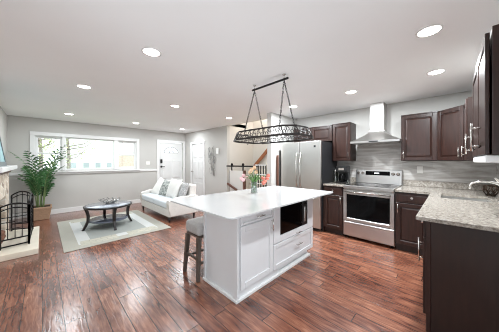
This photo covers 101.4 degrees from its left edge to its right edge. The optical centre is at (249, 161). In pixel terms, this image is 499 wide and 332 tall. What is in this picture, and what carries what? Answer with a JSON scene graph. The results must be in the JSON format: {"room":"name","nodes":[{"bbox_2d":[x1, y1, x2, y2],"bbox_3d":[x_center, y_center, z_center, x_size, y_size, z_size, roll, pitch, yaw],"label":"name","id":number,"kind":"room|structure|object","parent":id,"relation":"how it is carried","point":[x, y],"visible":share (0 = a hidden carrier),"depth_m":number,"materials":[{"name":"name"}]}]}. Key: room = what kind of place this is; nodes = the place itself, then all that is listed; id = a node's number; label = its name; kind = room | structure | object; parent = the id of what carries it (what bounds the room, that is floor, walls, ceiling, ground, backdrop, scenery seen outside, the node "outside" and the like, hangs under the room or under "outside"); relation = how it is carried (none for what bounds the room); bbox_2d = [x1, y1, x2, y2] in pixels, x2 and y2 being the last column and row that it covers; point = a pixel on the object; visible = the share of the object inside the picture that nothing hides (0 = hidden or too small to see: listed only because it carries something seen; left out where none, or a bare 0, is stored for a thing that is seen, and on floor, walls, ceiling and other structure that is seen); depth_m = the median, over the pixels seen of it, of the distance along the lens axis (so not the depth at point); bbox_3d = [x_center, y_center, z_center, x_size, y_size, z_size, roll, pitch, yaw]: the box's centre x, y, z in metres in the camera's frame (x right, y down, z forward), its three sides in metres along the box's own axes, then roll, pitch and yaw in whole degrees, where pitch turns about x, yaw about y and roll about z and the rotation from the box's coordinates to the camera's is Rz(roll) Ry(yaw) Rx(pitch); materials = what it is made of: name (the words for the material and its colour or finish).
{"room":"kitchen","nodes":[
{"label":"kitchen","id":0,"kind":"room"},
{"bbox_2d":[0,106,6,162],"bbox_3d":[-2.844,0.147,1.909,7.910,2.440,0.120,0,0,45],"label":"wall","id":1,"kind":"structure","parent":0,"point":[3,116],"depth_m":4.30,"materials":[{"name":"grey paint"}]},
{"bbox_2d":[7,115,184,214],"bbox_3d":[-4.082,0.147,6.335,0.210,2.440,4.680,0,0,45],"label":"wall","id":2,"kind":"structure","parent":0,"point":[70,190],"depth_m":5.70,"materials":[{"name":"grey paint"}]},
{"bbox_2d":[35,135,61,170],"bbox_3d":[-5.180,-0.208,5.279,0.090,0.890,0.535,0,0,45],"label":"window","id":3,"kind":"structure","parent":2,"relation":"attached to","point":[36,136],"depth_m":5.21,"materials":[{"name":"white paint"}]},
{"bbox_2d":[9,199,140,219],"bbox_3d":[-4.419,1.307,5.930,0.018,0.120,3.390,0,0,45],"label":"baseboard","id":4,"kind":"structure","parent":2,"relation":"attached to","point":[79,208],"depth_m":5.42,"materials":[{"name":"white paint"}]},
{"bbox_2d":[66,137,113,169],"bbox_3d":[-4.572,-0.208,5.895,0.090,0.890,1.165,0,0,45],"label":"window","id":5,"kind":"structure","parent":2,"relation":"attached to","point":[66,137],"depth_m":5.87,"materials":[{"name":"white paint"}]},
{"bbox_2d":[118,140,135,168],"bbox_3d":[-3.942,-0.208,6.533,0.090,0.890,0.560,0,0,45],"label":"window","id":6,"kind":"structure","parent":2,"relation":"attached to","point":[133,142],"depth_m":6.60,"materials":[{"name":"white paint"}]},
{"bbox_2d":[157,139,184,181],"bbox_3d":[-2.875,0.302,7.527,0.101,2.130,1.063,0,0,45],"label":"door","id":7,"kind":"structure","parent":2,"relation":"attached to","point":[169,165],"depth_m":7.52,"materials":[{"name":"white paint"}]},
{"bbox_2d":[185,126,229,194],"bbox_3d":[-1.544,0.147,7.047,2.540,2.440,0.100,0,0,45],"label":"wall","id":8,"kind":"structure","parent":0,"point":[218,137],"depth_m":6.56,"materials":[{"name":"grey paint"}]},
{"bbox_2d":[190,141,204,195],"bbox_3d":[-1.854,0.332,7.267,0.940,2.070,0.117,0,0,45],"label":"door","id":9,"kind":"structure","parent":8,"relation":"in","point":[197,150],"depth_m":7.26,"materials":[{"name":"white paint"}]},
{"bbox_2d":[208,147,218,175],"bbox_3d":[-1.165,-0.006,6.553,0.586,0.976,0.032,0,0,45],"label":"wall art","id":10,"kind":"object","parent":8,"relation":"attached to","point":[217,149],"visible":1,"depth_m":6.54,"materials":[{"name":"silver metal"}]},
{"bbox_2d":[0,203,425,331],"bbox_3d":[-0.892,1.417,3.972,8.050,0.100,5.800,0,0,45],"label":"floor","id":11,"kind":"structure","parent":0,"point":[139,283],"depth_m":2.16,"materials":[{"name":"brown wood"}]},
{"bbox_2d":[0,173,38,261],"bbox_3d":[-3.689,0.782,3.203,1.950,1.170,0.535,0,0,45],"label":"fireplace","id":12,"kind":"object","parent":11,"relation":"on","point":[22,250],"visible":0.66,"depth_m":3.26,"materials":[{"name":"stone"}]},
{"bbox_2d":[0,165,16,174],"bbox_3d":[-3.817,0.137,3.122,2.020,0.120,0.240,0,0,45],"label":"mantel shelf","id":13,"kind":"object","parent":12,"relation":"on","point":[3,169],"visible":1,"depth_m":2.98,"materials":[{"name":"white paint"}]},
{"bbox_2d":[0,137,6,166],"bbox_3d":[-3.694,-0.354,2.948,1.200,0.858,0.154,0,0,45],"label":"framed picture","id":14,"kind":"object","parent":13,"relation":"on","point":[2,155],"visible":1,"depth_m":3.27,"materials":[{"name":"paper"}]},
{"bbox_2d":[0,191,33,250],"bbox_3d":[-3.869,0.913,3.425,1.143,0.732,0.321,0,0,45],"label":"fireplace screen","id":15,"kind":"object","parent":12,"relation":"on","point":[30,202],"visible":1,"depth_m":3.16,"materials":[{"name":"metal"}]},
{"bbox_2d":[34,204,51,220],"bbox_3d":[-4.960,1.217,4.840,0.396,0.300,0.396,0,0,45],"label":"planter","id":16,"kind":"object","parent":11,"relation":"on","point":[41,213],"visible":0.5,"depth_m":4.75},
{"bbox_2d":[10,145,70,207],"bbox_3d":[-4.853,0.360,4.779,0.858,1.504,1.068,0,0,45],"label":"potted palm","id":17,"kind":"object","parent":16,"relation":"in","point":[38,185],"visible":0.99,"depth_m":4.75,"materials":[{"name":"plant"}]},
{"bbox_2d":[57,210,170,252],"bbox_3d":[-2.948,1.361,4.372,2.160,0.012,1.640,0,0,45],"label":"area rug","id":18,"kind":"object","parent":11,"relation":"on","point":[72,237],"visible":1,"depth_m":4.00,"materials":[{"name":"white fabric"}]},
{"bbox_2d":[82,200,131,230],"bbox_3d":[-2.955,1.125,4.295,0.848,0.455,0.848,0,0,-12],"label":"coffee table","id":19,"kind":"object","parent":18,"relation":"on","point":[113,217],"visible":0.94,"depth_m":4.14,"materials":[{"name":"brown wood"}]},
{"bbox_2d":[89,214,127,223],"bbox_3d":[-2.955,1.202,4.295,0.700,0.020,0.700,0,0,45],"label":"shelf","id":20,"kind":"object","parent":19,"relation":"attached to","point":[105,218],"depth_m":4.21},
{"bbox_2d":[98,197,120,203],"bbox_3d":[-2.970,0.843,4.351,0.407,0.102,0.403,0,0,45],"label":"bowl","id":21,"kind":"object","parent":19,"relation":"on","point":[119,198],"visible":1,"depth_m":4.33,"materials":[{"name":"silver metal"}]},
{"bbox_2d":[140,180,197,222],"bbox_3d":[-2.170,0.967,5.374,1.916,0.800,0.759,0,0,45],"label":"sofa","id":22,"kind":"object","parent":11,"relation":"on","point":[161,204],"visible":0.66,"depth_m":4.89,"materials":[{"name":"fabric"}]},
{"bbox_2d":[142,193,164,202],"bbox_3d":[-2.546,0.989,5.570,0.801,0.153,0.490,0,0,45],"label":"seat cushion","id":23,"kind":"object","parent":22,"relation":"on","point":[146,197],"depth_m":5.44,"materials":[{"name":"white fabric"}]},
{"bbox_2d":[151,177,163,193],"bbox_3d":[-2.526,0.737,5.782,0.638,0.570,0.283,0,0,37],"label":"throw pillow","id":24,"kind":"object","parent":22,"relation":"on","point":[156,188],"visible":0.52,"depth_m":5.75,"materials":[{"name":"white fabric"}]},
{"bbox_2d":[153,196,172,207],"bbox_3d":[-1.970,0.989,5.001,0.801,0.153,0.490,0,0,45],"label":"seat cushion","id":25,"kind":"object","parent":22,"relation":"on","point":[160,202],"depth_m":4.89,"materials":[{"name":"white fabric"}]},
{"bbox_2d":[158,179,169,195],"bbox_3d":[-2.263,0.722,5.494,0.481,0.483,0.211,0,0,45],"label":"throw pillow","id":26,"kind":"object","parent":22,"relation":"on","point":[163,190],"visible":0.76,"depth_m":5.43,"materials":[{"name":"grey fabric"}]},
{"bbox_2d":[166,178,181,197],"bbox_3d":[-1.928,0.702,5.206,0.594,0.500,0.244,0,0,45],"label":"throw pillow","id":27,"kind":"object","parent":22,"relation":"on","point":[174,186],"visible":0.93,"depth_m":5.07,"materials":[{"name":"white fabric"}]},
{"bbox_2d":[178,182,188,196],"bbox_3d":[-1.609,0.722,4.961,0.192,0.420,0.445,0,0,-34],"label":"throw pillow","id":28,"kind":"object","parent":22,"relation":"on","point":[183,190],"visible":0.8,"depth_m":4.84,"materials":[{"name":"grey fabric"}]},
{"bbox_2d":[183,216,203,282],"bbox_3d":[-0.586,1.044,2.538,0.344,0.645,0.344,0,0,45],"label":"bar stool","id":29,"kind":"object","parent":11,"relation":"on","point":[194,227],"visible":0.53,"depth_m":2.40,"materials":[{"name":"wood"}]},
{"bbox_2d":[227,170,245,190],"bbox_3d":[-0.386,0.807,5.707,0.767,1.120,0.060,0,0,45],"label":"newel post","id":30,"kind":"object","parent":11,"relation":"on","point":[244,171],"visible":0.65,"depth_m":5.44,"materials":[{"name":"brown wood"}]},
{"bbox_2d":[246,163,266,188],"bbox_3d":[0.457,0.607,5.943,1.700,1.520,0.940,0,0,45],"label":"staircase","id":31,"kind":"structure","parent":11,"relation":"on","point":[266,163],"depth_m":5.47,"materials":[{"name":"wood"}]},
{"bbox_2d":[202,199,312,304],"bbox_3d":[0.209,0.909,2.678,0.624,0.915,1.515,0,0,45],"label":"kitchen island","id":32,"kind":"object","parent":11,"relation":"on","point":[243,255],"visible":0.81,"depth_m":2.21,"materials":[{"name":"white paint"}]},
{"bbox_2d":[170,186,332,219],"bbox_3d":[0.153,0.444,2.621,1.085,0.014,1.945,0,0,45],"label":"island countertop","id":33,"kind":"structure","parent":32,"relation":"on","point":[231,205],"depth_m":2.27,"materials":[{"name":"white stone"}]},
{"bbox_3d":[0.063,0.356,2.811,0.092,0.160,0.092,0,0,45],"label":"glass vase","id":34,"kind":"object","parent":33,"relation":"on","visible":0},
{"bbox_2d":[241,177,253,187],"bbox_3d":[-0.014,0.310,2.749,0.190,0.223,0.096,0,0,-15],"label":"tulip","id":35,"kind":"object","parent":34,"relation":"in","point":[242,179],"visible":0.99,"depth_m":2.76,"materials":[{"name":"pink plant"}]},
{"bbox_2d":[280,200,306,234],"bbox_3d":[0.462,0.712,2.815,0.452,0.354,0.647,0,0,45],"label":"microwave","id":36,"kind":"object","parent":32,"relation":"in","point":[292,216],"visible":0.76,"depth_m":2.64,"materials":[{"name":"black glass"}]},
{"bbox_2d":[255,165,266,187],"bbox_3d":[0.280,0.727,5.166,0.380,1.281,0.036,0,0,45],"label":"guard","id":37,"kind":"object","parent":11,"relation":"on","point":[258,183],"visible":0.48,"depth_m":5.12,"materials":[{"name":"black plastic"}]},
{"bbox_2d":[226,163,256,191],"bbox_3d":[-0.242,0.685,5.648,1.240,1.263,0.051,0,0,45],"label":"gate","id":38,"kind":"object","parent":37,"relation":"attached to","point":[234,176],"visible":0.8,"depth_m":5.79,"materials":[{"name":"wood"}]},
{"bbox_2d":[276,155,278,185],"bbox_3d":[0.627,0.617,4.556,0.040,1.499,0.035,0,0,45],"label":"wooden board","id":39,"kind":"object","parent":11,"relation":"on","point":[277,156],"visible":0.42,"depth_m":4.55,"materials":[{"name":"brown wood"}]},
{"bbox_2d":[281,141,336,231],"bbox_3d":[1.288,0.484,4.489,0.925,1.765,0.861,0,0,45],"label":"refrigerator","id":40,"kind":"object","parent":11,"relation":"on","point":[309,164],"visible":0.68,"depth_m":4.12,"materials":[{"name":"silver metal"}]},
{"bbox_2d":[324,185,344,235],"bbox_3d":[1.809,0.916,4.060,0.360,0.901,0.792,0,0,45],"label":"base cabinet","id":41,"kind":"object","parent":11,"relation":"on","point":[333,202],"visible":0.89,"depth_m":3.80,"materials":[{"name":"brown wood"}]},
{"bbox_2d":[323,185,325,231],"bbox_3d":[1.694,0.916,4.213,0.020,0.901,0.736,0,0,45],"label":"trim","id":42,"kind":"structure","parent":41,"relation":"attached to","point":[324,228],"depth_m":3.95,"materials":[{"name":"brown wood"}]},
{"bbox_2d":[323,177,355,186],"bbox_3d":[1.816,0.398,4.069,0.367,0.132,0.773,0,0,45],"label":"countertop","id":43,"kind":"structure","parent":41,"relation":"on","point":[352,179],"depth_m":3.96,"materials":[{"name":"beige stone"}]},
{"bbox_2d":[333,169,337,182],"bbox_3d":[1.759,0.291,4.166,0.100,0.280,0.100,0,0,45],"label":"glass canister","id":44,"kind":"object","parent":43,"relation":"on","point":[335,174],"visible":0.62,"depth_m":4.14,"materials":[{"name":"glass"}]},
{"bbox_2d":[336,166,350,183],"bbox_3d":[1.823,0.259,3.988,0.200,0.344,0.282,0,0,45],"label":"coffee maker","id":45,"kind":"object","parent":43,"relation":"on","point":[344,171],"visible":0.98,"depth_m":3.93,"materials":[{"name":"black plastic"}]},
{"bbox_2d":[343,169,401,247],"bbox_3d":[2.196,0.764,3.648,0.760,1.205,0.803,0,0,45],"label":"range","id":46,"kind":"object","parent":11,"relation":"on","point":[369,201],"visible":1,"depth_m":3.44,"materials":[{"name":"silver metal"}]},
{"bbox_2d":[343,182,401,192],"bbox_3d":[2.185,0.455,3.636,0.760,0.065,0.675,0,0,45],"label":"cooktop","id":47,"kind":"object","parent":46,"relation":"in","point":[369,187],"depth_m":3.52,"materials":[{"name":"silver metal"}]},
{"bbox_2d":[395,192,428,254],"bbox_3d":[2.633,0.916,3.247,0.415,0.901,0.792,0,0,45],"label":"base cabinet","id":48,"kind":"object","parent":11,"relation":"on","point":[408,229],"visible":0.69,"depth_m":3.03,"materials":[{"name":"brown wood"}]},
{"bbox_2d":[418,221,498,331],"bbox_3d":[2.453,0.916,2.296,0.667,0.901,2.397,0,0,45],"label":"base cabinet","id":49,"kind":"object","parent":11,"relation":"on","point":[461,264],"visible":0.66,"depth_m":1.51,"materials":[{"name":"brown wood"}]},
{"bbox_2d":[395,180,498,232],"bbox_3d":[2.278,0.398,2.411,1.080,0.132,2.483,0,0,45],"label":"countertop","id":50,"kind":"structure","parent":49,"relation":"on","point":[479,215],"depth_m":1.99,"materials":[{"name":"beige stone"}]},
{"bbox_2d":[441,196,488,201],"bbox_3d":[2.579,0.521,2.456,0.424,0.111,0.504,0,0,45],"label":"sink","id":51,"kind":"object","parent":50,"relation":"in","point":[450,197],"visible":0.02,"depth_m":2.61,"materials":[{"name":"silver metal"}]},
{"bbox_2d":[468,178,498,201],"bbox_3d":[2.557,0.300,2.193,0.289,0.263,0.162,0,0,45],"label":"faucet","id":52,"kind":"object","parent":50,"relation":"on","point":[496,179],"visible":0.99,"depth_m":2.23,"materials":[{"name":"silver metal"}]},
{"bbox_2d":[482,185,498,196],"bbox_3d":[2.989,0.364,2.529,0.144,0.135,0.144,0,0,45],"label":"holder","id":53,"kind":"object","parent":50,"relation":"on","point":[484,188],"visible":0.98,"depth_m":2.51,"materials":[{"name":"brown metal"}]},
{"bbox_2d":[230,119,266,187],"bbox_3d":[0.429,-0.383,5.950,2.150,3.500,1.170,0,0,45],"label":"wall","id":54,"kind":"structure","parent":0,"point":[240,153],"depth_m":6.64,"materials":[{"name":"beige paint"}]},
{"bbox_2d":[254,149,266,165],"bbox_3d":[0.609,-0.373,6.374,1.248,1.145,0.118,0,0,45],"label":"handrail","id":55,"kind":"object","parent":54,"relation":"attached to","point":[262,156],"visible":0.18,"depth_m":6.53,"materials":[{"name":"brown wood"}]},
{"bbox_2d":[0,0,498,133],"bbox_3d":[-1.032,-1.123,3.829,8.050,0.100,5.400,0,0,45],"label":"ceiling","id":56,"kind":"structure","parent":0,"point":[214,52],"depth_m":2.09,"materials":[{"name":"paint"}]},
{"bbox_2d":[76,84,91,88],"bbox_3d":[-2.376,-1.069,2.931,0.180,0.007,0.180,0,0,45],"label":"recessed light","id":57,"kind":"object","parent":56,"relation":"in","point":[77,85],"visible":1,"depth_m":2.92,"materials":[{"name":"white"}]},
{"bbox_2d":[141,47,160,56],"bbox_3d":[-0.963,-1.069,2.006,0.180,0.007,0.180,0,0,45],"label":"recessed light","id":58,"kind":"object","parent":56,"relation":"in","point":[149,51],"visible":1,"depth_m":1.99,"materials":[{"name":"white paint"}]},
{"bbox_2d":[143,49,158,55],"bbox_3d":[-0.963,-1.069,2.006,0.144,0.001,0.144,0,0,45],"label":"diffuser","id":59,"kind":"object","parent":58,"relation":"attached to","point":[150,52],"depth_m":2.01,"materials":[{"name":"white plastic"}]},
{"bbox_2d":[233,73,313,144],"bbox_3d":[0.293,-0.659,2.781,1.180,0.827,0.720,0,0,45],"label":"pot rack","id":60,"kind":"object","parent":56,"relation":"hanging from","point":[238,136],"visible":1,"depth_m":2.58,"materials":[{"name":"metal"}]},
{"bbox_2d":[345,90,356,93],"bbox_3d":[1.573,-1.069,3.163,0.180,0.007,0.180,0,0,45],"label":"recessed light","id":61,"kind":"object","parent":56,"relation":"in","point":[349,91],"visible":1,"depth_m":3.17,"materials":[{"name":"white"}]},
{"bbox_2d":[415,24,443,37],"bbox_3d":[1.479,-1.069,1.682,0.180,0.007,0.180,0,0,45],"label":"recessed light","id":62,"kind":"object","parent":56,"relation":"in","point":[430,30],"visible":1,"depth_m":1.67,"materials":[{"name":"white"}]},
{"bbox_2d":[418,26,440,36],"bbox_3d":[1.479,-1.069,1.682,0.144,0.001,0.144,0,0,45],"label":"diffuser","id":63,"kind":"object","parent":62,"relation":"attached to","point":[427,31],"depth_m":1.68,"materials":[{"name":"white plastic"}]},
{"bbox_2d":[426,69,445,74],"bbox_3d":[2.242,-1.069,2.455,0.180,0.007,0.180,0,0,45],"label":"recessed light","id":64,"kind":"object","parent":56,"relation":"in","point":[437,71],"visible":1,"depth_m":2.45,"materials":[{"name":"white"}]},
{"bbox_2d":[428,70,443,74],"bbox_3d":[2.242,-1.069,2.455,0.144,0.001,0.144,0,0,45],"label":"diffuser","id":65,"kind":"object","parent":64,"relation":"attached to","point":[434,72],"depth_m":2.46,"materials":[{"name":"white plastic"}]},
{"bbox_2d":[267,112,296,185],"bbox_3d":[0.803,0.147,4.884,0.120,2.440,1.040,0,0,45],"label":"wall partition","id":66,"kind":"structure","parent":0,"point":[273,149],"depth_m":4.55,"materials":[{"name":"grey paint"}]},
{"bbox_2d":[297,90,476,198],"bbox_3d":[2.417,0.147,4.106,3.510,2.440,0.120,0,0,45],"label":"wall","id":67,"kind":"structure","parent":0,"point":[360,117],"depth_m":3.78,"materials":[{"name":"grey paint"}]},
{"bbox_2d":[294,125,332,141],"bbox_3d":[1.489,-0.591,4.672,0.915,0.336,0.353,0,0,45],"label":"upper cabinet","id":68,"kind":"object","parent":67,"relation":"attached to","point":[320,133],"visible":0.59,"depth_m":4.43,"materials":[{"name":"brown wood"}]},
{"bbox_2d":[332,122,355,160],"bbox_3d":[1.948,-0.389,4.218,0.355,0.761,0.353,0,0,45],"label":"upper cabinet","id":69,"kind":"object","parent":67,"relation":"attached to","point":[343,133],"visible":1,"depth_m":4.12,"materials":[{"name":"brown wood"}]},
{"bbox_2d":[350,102,401,144],"bbox_3d":[2.332,-0.700,3.743,0.760,0.743,0.489,0,0,45],"label":"range hood","id":70,"kind":"object","parent":67,"relation":"attached to","point":[378,134],"visible":0.93,"depth_m":3.71,"materials":[{"name":"silver metal"}]},
{"bbox_2d":[338,143,495,185],"bbox_3d":[2.736,0.065,3.698,2.218,0.835,0.011,0,0,45],"label":"backsplash","id":71,"kind":"structure","parent":67,"relation":"attached to","point":[375,156],"depth_m":3.54,"materials":[{"name":"tile"}]},
{"bbox_2d":[417,166,422,172],"bbox_3d":[2.921,0.147,3.499,0.080,0.120,0.011,0,0,45],"label":"outlet plate","id":72,"kind":"object","parent":71,"relation":"attached to","point":[419,168],"visible":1,"depth_m":3.50,"materials":[{"name":"plastic"}]},
{"bbox_2d":[401,111,437,160],"bbox_3d":[2.804,-0.389,3.374,0.450,0.761,0.353,0,0,45],"label":"upper cabinet","id":73,"kind":"object","parent":67,"relation":"attached to","point":[418,130],"visible":0.94,"depth_m":3.26,"materials":[{"name":"brown wood"}]},
{"bbox_3d":[1.775,0.147,1.044,0.120,2.440,5.140,0,0,45],"label":"wall","id":74,"kind":"structure","parent":0,"visible":0},
{"bbox_2d":[437,105,465,160],"bbox_3d":[3.098,-0.386,2.919,0.606,0.755,0.588,0,0,45],"label":"upper cabinet","id":75,"kind":"object","parent":74,"relation":"attached to","point":[450,122],"visible":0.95,"depth_m":2.91,"materials":[{"name":"brown wood"}]},
{"bbox_2d":[461,97,473,160],"bbox_3d":[2.834,-0.386,2.482,0.369,0.755,0.395,0,0,45],"label":"upper cabinet","id":76,"kind":"object","parent":74,"relation":"attached to","point":[468,102],"visible":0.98,"depth_m":2.44,"materials":[{"name":"brown wood"}]},
{"bbox_2d":[465,24,498,156],"bbox_3d":[1.850,-0.414,1.477,0.374,0.752,1.018,0,0,45],"label":"upper cabinet","id":77,"kind":"object","parent":74,"relation":"attached to","point":[484,127],"visible":1,"depth_m":1.22,"materials":[{"name":"brown wood"}]},
{"bbox_2d":[473,155,498,162],"bbox_3d":[1.867,-0.013,1.466,0.302,0.048,0.970,0,0,45],"label":"light","id":78,"kind":"object","parent":77,"relation":"attached to","point":[487,158],"visible":1,"depth_m":1.22,"materials":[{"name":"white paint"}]},
{"bbox_2d":[496,163,498,181],"bbox_3d":[2.665,0.165,2.040,0.011,0.335,2.448,0,0,45],"label":"backsplash","id":79,"kind":"structure","parent":74,"relation":"attached to","point":[497,164],"depth_m":2.83,"materials":[{"name":"tile"}]},
{"label":"outside","id":80,"kind":"structure","parent":0,"visible":0},
{"bbox_3d":[-20.540,1.617,27.305,52.400,0.100,70.000,0,0,45],"label":"lawn","id":81,"kind":"structure","parent":80,"visible":0},
{"bbox_2d":[38,138,82,167],"bbox_3d":[-10.217,-0.797,9.777,4.135,4.734,3.799,0,0,-19],"label":"tree","id":82,"kind":"object","parent":81,"relation":"on","point":[41,147],"visible":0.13,"depth_m":9.73,"materials":[{"name":"green plant"}]},
{"bbox_2d":[45,139,95,168],"bbox_3d":[-10.050,-0.574,11.683,2.770,4.287,2.802,0,0,-16],"label":"tree","id":83,"kind":"object","parent":81,"relation":"on","point":[68,157],"visible":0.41,"depth_m":11.60,"materials":[{"name":"green plant"}]},
{"bbox_2d":[66,139,112,168],"bbox_3d":[-14.989,-1.633,18.979,6.600,6.400,3.750,0,0,45],"label":"house","id":84,"kind":"structure","parent":81,"relation":"on","point":[103,157],"depth_m":16.80,"materials":[{"name":"white"}]},
{"bbox_2d":[119,143,133,166],"bbox_3d":[-15.248,-0.783,25.804,6.040,4.700,2.700,0,0,45],"label":"brick house","id":85,"kind":"structure","parent":81,"relation":"on","point":[124,148],"depth_m":23.20,"materials":[{"name":"white"}]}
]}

